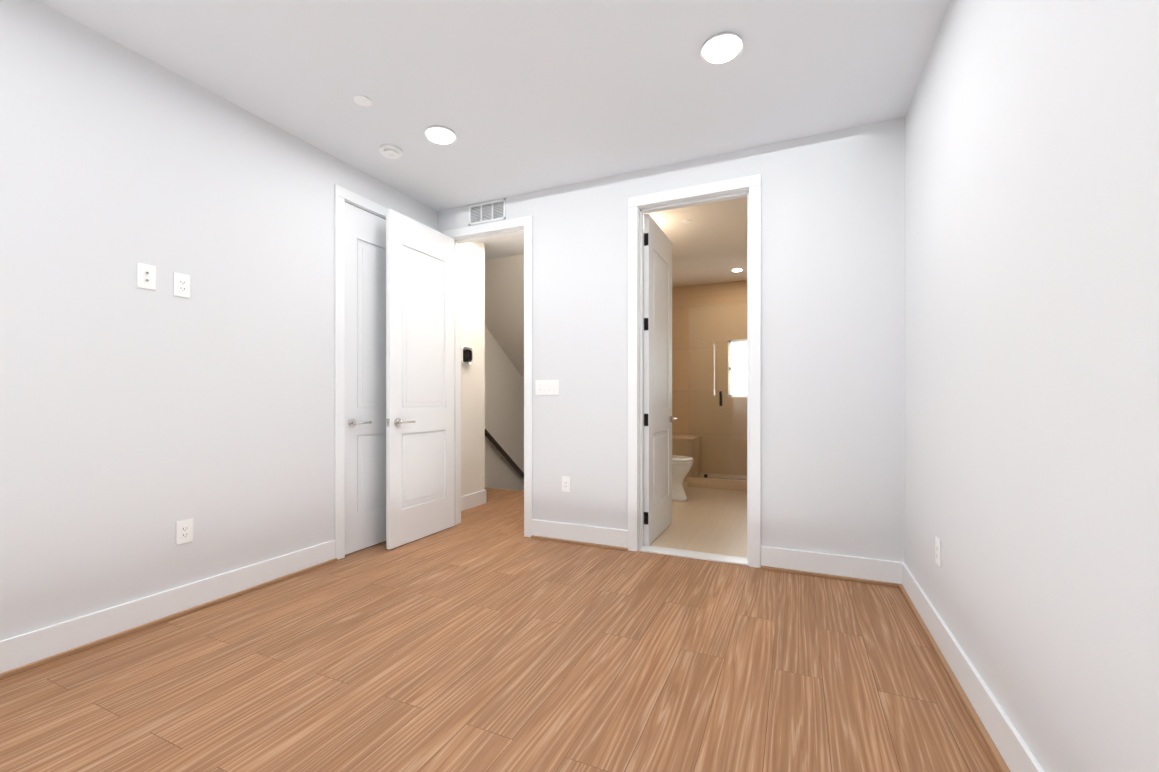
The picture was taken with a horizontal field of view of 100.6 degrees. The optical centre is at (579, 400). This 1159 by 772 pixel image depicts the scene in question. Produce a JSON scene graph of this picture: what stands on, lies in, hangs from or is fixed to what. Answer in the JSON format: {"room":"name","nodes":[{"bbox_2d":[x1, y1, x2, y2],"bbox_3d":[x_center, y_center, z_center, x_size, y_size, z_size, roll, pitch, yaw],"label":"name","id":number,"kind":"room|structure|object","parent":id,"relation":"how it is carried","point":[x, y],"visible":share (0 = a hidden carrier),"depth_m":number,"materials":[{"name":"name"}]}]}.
{"room":"empty bedroom","nodes":[
{"label":"empty bedroom","id":0,"kind":"room"},
{"bbox_2d":[0,0,437,640],"bbox_3d":[-2.182,-0.278,2.161,0.120,2.700,4.420,0,0,24],"label":"wall","id":1,"kind":"structure","parent":0,"point":[136,422],"depth_m":2.29,"materials":[{"name":"white paint"}]},
{"bbox_2d":[137,263,155,289],"bbox_3d":[-2.054,-0.588,2.285,0.011,0.117,0.072,0,0,24],"label":"outlet","id":2,"kind":"object","parent":1,"relation":"attached to","point":[146,276],"visible":1,"depth_m":2.28,"materials":[{"name":"white plastic"}]},
{"bbox_2d":[0,540,337,679],"bbox_3d":[-2.293,1.002,1.725,0.034,0.140,3.260,0,0,24],"label":"baseboard","id":3,"kind":"structure","parent":1,"relation":"attached to","point":[23,652],"depth_m":2.27,"materials":[{"name":"white paint"}]},
{"bbox_2d":[174,272,189,297],"bbox_3d":[-1.996,-0.578,2.417,0.008,0.117,0.072,0,0,24],"label":"outlet","id":4,"kind":"object","parent":1,"relation":"attached to","point":[181,285],"visible":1,"depth_m":2.41,"materials":[{"name":"white plastic"}]},
{"bbox_2d":[176,518,192,544],"bbox_3d":[-1.992,0.662,2.428,0.008,0.117,0.072,0,0,24],"label":"outlet","id":5,"kind":"object","parent":1,"relation":"attached to","point":[184,531],"visible":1,"depth_m":2.42,"materials":[{"name":"white plastic"}]},
{"bbox_2d":[334,184,387,559],"bbox_3d":[-1.511,-0.187,3.658,0.156,2.515,0.910,0,0,24],"label":"trim","id":6,"kind":"structure","parent":1,"relation":"attached to","point":[342,195],"depth_m":3.24,"materials":[{"name":"white paint"}]},
{"bbox_2d":[345,202,385,554],"bbox_3d":[-1.479,-0.152,3.649,0.159,2.428,0.764,0,0,24],"label":"closet door","id":7,"kind":"structure","parent":1,"relation":"in","point":[365,379],"depth_m":3.46,"materials":[{"name":"white paint"}]},
{"bbox_2d":[461,241,488,496],"bbox_3d":[-1.581,-0.281,4.857,0.970,2.700,0.750,0,0,24],"label":"wall","id":8,"kind":"structure","parent":0,"point":[474,332],"depth_m":4.84,"materials":[{"name":"white paint"}]},
{"bbox_2d":[461,347,472,363],"bbox_3d":[-1.113,-0.436,4.701,0.070,0.164,0.156,0,0,24],"label":"thermostat","id":9,"kind":"object","parent":8,"relation":"attached to","point":[466,355],"visible":0.83,"depth_m":4.69,"materials":[{"name":"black plastic"}]},
{"bbox_2d":[461,490,486,510],"bbox_3d":[-1.130,0.999,4.660,0.015,0.140,0.722,0,0,24],"label":"baseboard","id":10,"kind":"structure","parent":8,"relation":"attached to","point":[475,499],"depth_m":4.80,"materials":[{"name":"white paint"}]},
{"bbox_2d":[37,0,949,287],"bbox_3d":[-0.117,-1.688,3.820,4.790,0.124,9.200,0,0,24],"label":"ceiling","id":11,"kind":"structure","parent":0,"point":[519,97],"depth_m":2.43,"materials":[{"name":"white paint"}]},
{"bbox_2d":[353,95,371,106],"bbox_3d":[-1.175,-1.625,2.607,0.092,0.008,0.092,0,0,-15],"label":"sprinkler","id":12,"kind":"object","parent":11,"relation":"attached to","point":[361,100],"depth_m":2.60,"materials":[{"name":"white plastic"}]},
{"bbox_2d":[379,144,401,158],"bbox_3d":[-1.224,-1.609,3.122,0.140,0.040,0.140,0,0,24],"label":"smoke detector","id":13,"kind":"object","parent":11,"relation":"attached to","point":[389,151],"visible":1,"depth_m":3.10,"materials":[{"name":"white plastic"}]},
{"bbox_2d":[424,125,456,143],"bbox_3d":[-0.848,-1.617,2.937,0.190,0.023,0.190,0,0,24],"label":"recessed light","id":14,"kind":"object","parent":11,"relation":"in","point":[440,134],"visible":0.94,"depth_m":2.92,"materials":[{"name":"white plastic"}]},
{"bbox_2d":[700,32,743,63],"bbox_3d":[0.655,-1.617,2.214,0.190,0.023,0.190,0,0,24],"label":"recessed light","id":15,"kind":"object","parent":11,"relation":"in","point":[722,47],"visible":0.96,"depth_m":2.19,"materials":[{"name":"white plastic"}]},
{"bbox_2d":[731,268,742,271],"bbox_3d":[1.955,-1.621,5.971,0.140,0.023,0.140,0,0,24],"label":"recessed light","id":16,"kind":"object","parent":11,"relation":"in","point":[737,269],"visible":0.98,"depth_m":5.95,"materials":[{"name":"white"}]},
{"bbox_2d":[0,487,999,771],"bbox_3d":[-0.743,1.122,2.389,4.760,0.100,6.070,0,0,24],"label":"floor","id":17,"kind":"structure","parent":0,"point":[488,637],"depth_m":1.86,"materials":[{"name":"brown wood"}]},
{"bbox_2d":[485,254,523,378],"bbox_3d":[-0.069,-0.549,6.896,2.060,2.171,3.230,0,0,24],"label":"ceiling","id":18,"kind":"structure","parent":0,"point":[504,300],"depth_m":6.18,"materials":[{"name":"white paint"}]},
{"bbox_2d":[489,332,523,490],"bbox_3d":[-1.293,1.216,6.833,0.120,5.700,4.590,0,0,24],"label":"wall","id":19,"kind":"structure","parent":0,"point":[492,391],"depth_m":7.12,"materials":[{"name":"white paint"}]},
{"bbox_2d":[485,429,523,478],"bbox_3d":[-0.980,1.011,7.279,0.087,2.241,3.027,0,0,24],"label":"stair handrail","id":20,"kind":"object","parent":19,"relation":"attached to","point":[493,441],"visible":0.38,"depth_m":6.95,"materials":[{"name":"brown wood"}]},
{"bbox_2d":[438,117,904,562],"bbox_3d":[0.348,-0.280,3.514,3.630,2.700,0.120,0,0,24],"label":"wall","id":21,"kind":"structure","parent":0,"point":[833,342],"depth_m":3.01,"materials":[{"name":"white paint"}]},
{"bbox_2d":[386,209,454,548],"bbox_3d":[-1.219,-0.152,3.762,0.159,2.428,0.722,0,0,24],"label":"entry door","id":22,"kind":"structure","parent":21,"relation":"in","point":[420,384],"depth_m":3.69,"materials":[{"name":"white paint"}]},
{"bbox_2d":[469,198,505,225],"bbox_3d":[-0.759,-1.542,3.939,0.360,0.167,0.010,0,0,24],"label":"air vent","id":23,"kind":"object","parent":21,"relation":"in","point":[488,211],"visible":1,"depth_m":3.94,"materials":[{"name":"white metal"}]},
{"bbox_2d":[443,215,532,536],"bbox_3d":[-0.737,-0.188,4.002,0.870,2.515,0.156,0,0,24],"label":"trim","id":24,"kind":"structure","parent":21,"relation":"attached to","point":[504,228],"depth_m":3.79,"materials":[{"name":"white paint"}]},
{"bbox_2d":[535,380,559,394],"bbox_3d":[-0.246,-0.100,3.710,0.209,0.110,0.010,0,0,24],"label":"switch plate","id":25,"kind":"object","parent":21,"relation":"attached to","point":[547,387],"visible":1,"depth_m":3.71,"materials":[{"name":"white plastic"}]},
{"bbox_2d":[562,476,569,491],"bbox_3d":[-0.102,0.635,3.647,0.072,0.117,0.008,0,0,24],"label":"outlet","id":26,"kind":"object","parent":21,"relation":"attached to","point":[565,483],"visible":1,"depth_m":3.65,"materials":[{"name":"white plastic"}]},
{"bbox_2d":[531,519,627,550],"bbox_3d":[-0.014,1.000,3.594,0.786,0.140,0.034,0,0,24],"label":"baseboard","id":27,"kind":"structure","parent":21,"relation":"attached to","point":[610,538],"depth_m":3.58,"materials":[{"name":"white paint"}]},
{"bbox_2d":[644,213,677,544],"bbox_3d":[0.632,-0.152,3.840,0.159,2.428,0.770,0,0,24],"label":"bathroom door","id":28,"kind":"structure","parent":21,"relation":"in","point":[658,418],"depth_m":3.75,"materials":[{"name":"white paint"}]},
{"bbox_2d":[638,545,748,565],"bbox_3d":[0.782,1.065,3.322,0.740,0.012,0.130,0,0,24],"label":"sill","id":29,"kind":"structure","parent":21,"relation":"attached to","point":[698,555],"depth_m":3.31,"materials":[{"name":"white stone"}]},
{"bbox_2d":[628,174,760,567],"bbox_3d":[0.782,-0.187,3.320,0.890,2.515,0.156,0,0,24],"label":"trim","id":30,"kind":"structure","parent":21,"relation":"attached to","point":[748,187],"depth_m":3.27,"materials":[{"name":"white paint"}]},
{"bbox_2d":[761,546,899,586],"bbox_3d":[1.500,1.001,2.914,0.755,0.140,0.038,0,0,24],"label":"baseboard","id":31,"kind":"structure","parent":21,"relation":"attached to","point":[833,566],"depth_m":2.90,"materials":[{"name":"white paint"}]},
{"bbox_2d":[650,482,748,565],"bbox_3d":[1.333,1.118,5.064,1.880,0.100,3.750,0,0,24],"label":"floor","id":32,"kind":"structure","parent":0,"point":[710,520],"depth_m":4.18,"materials":[{"name":"beige tile"}]},
{"bbox_2d":[672,455,692,501],"bbox_3d":[0.864,0.681,5.241,0.738,0.775,0.460,0,0,24],"label":"toilet","id":33,"kind":"object","parent":32,"relation":"on","point":[681,467],"visible":0.21,"depth_m":5.08,"materials":[{"name":"white ceramic"}]},
{"bbox_2d":[672,435,699,481],"bbox_3d":[1.352,0.781,6.615,0.509,0.570,0.597,0,0,24],"label":"tiled bench","id":34,"kind":"object","parent":32,"relation":"on","point":[682,445],"visible":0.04,"depth_m":6.32,"materials":[{"name":"tile"}]},
{"bbox_2d":[688,473,746,490],"bbox_3d":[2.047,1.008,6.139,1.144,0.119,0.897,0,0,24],"label":"shower curb","id":35,"kind":"object","parent":32,"relation":"on","point":[729,482],"visible":0.4,"depth_m":5.85,"materials":[{"name":"tile"}]},
{"bbox_2d":[689,302,746,478],"bbox_3d":[1.889,-0.114,5.783,1.139,2.118,0.066,0,0,24],"label":"glass","id":36,"kind":"object","parent":35,"relation":"on","point":[720,404],"visible":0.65,"depth_m":5.86,"materials":[{"name":"clear glass"}]},
{"bbox_2d":[672,280,746,475],"bbox_3d":[2.077,-0.284,6.685,1.790,2.700,0.120,0,0,24],"label":"tiled wall","id":37,"kind":"structure","parent":0,"point":[707,296],"depth_m":6.71,"materials":[{"name":"tile"}]},
{"bbox_2d":[728,339,746,396],"bbox_3d":[2.360,-0.439,6.558,0.630,0.790,0.060,0,0,24],"label":"bathroom window","id":38,"kind":"structure","parent":37,"relation":"in","point":[733,352],"depth_m":6.63,"materials":[{"name":"white glass"}]},
{"bbox_2d":[905,0,1158,771],"bbox_3d":[1.021,-0.276,0.725,0.120,2.700,4.420,0,0,24],"label":"wall","id":39,"kind":"structure","parent":0,"point":[1032,315],"depth_m":1.22,"materials":[{"name":"white paint"}]},
{"bbox_2d":[935,536,940,566],"bbox_3d":[1.570,0.662,2.107,0.008,0.117,0.072,0,0,24],"label":"outlet","id":40,"kind":"object","parent":39,"relation":"attached to","point":[937,550],"visible":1,"depth_m":2.09,"materials":[{"name":"white plastic"}]},
{"bbox_2d":[897,562,1044,771],"bbox_3d":[0.975,1.004,0.812,0.035,0.140,4.300,0,0,24],"label":"baseboard","id":41,"kind":"structure","parent":39,"relation":"attached to","point":[1014,750],"depth_m":1.66,"materials":[{"name":"white paint"}]}
]}

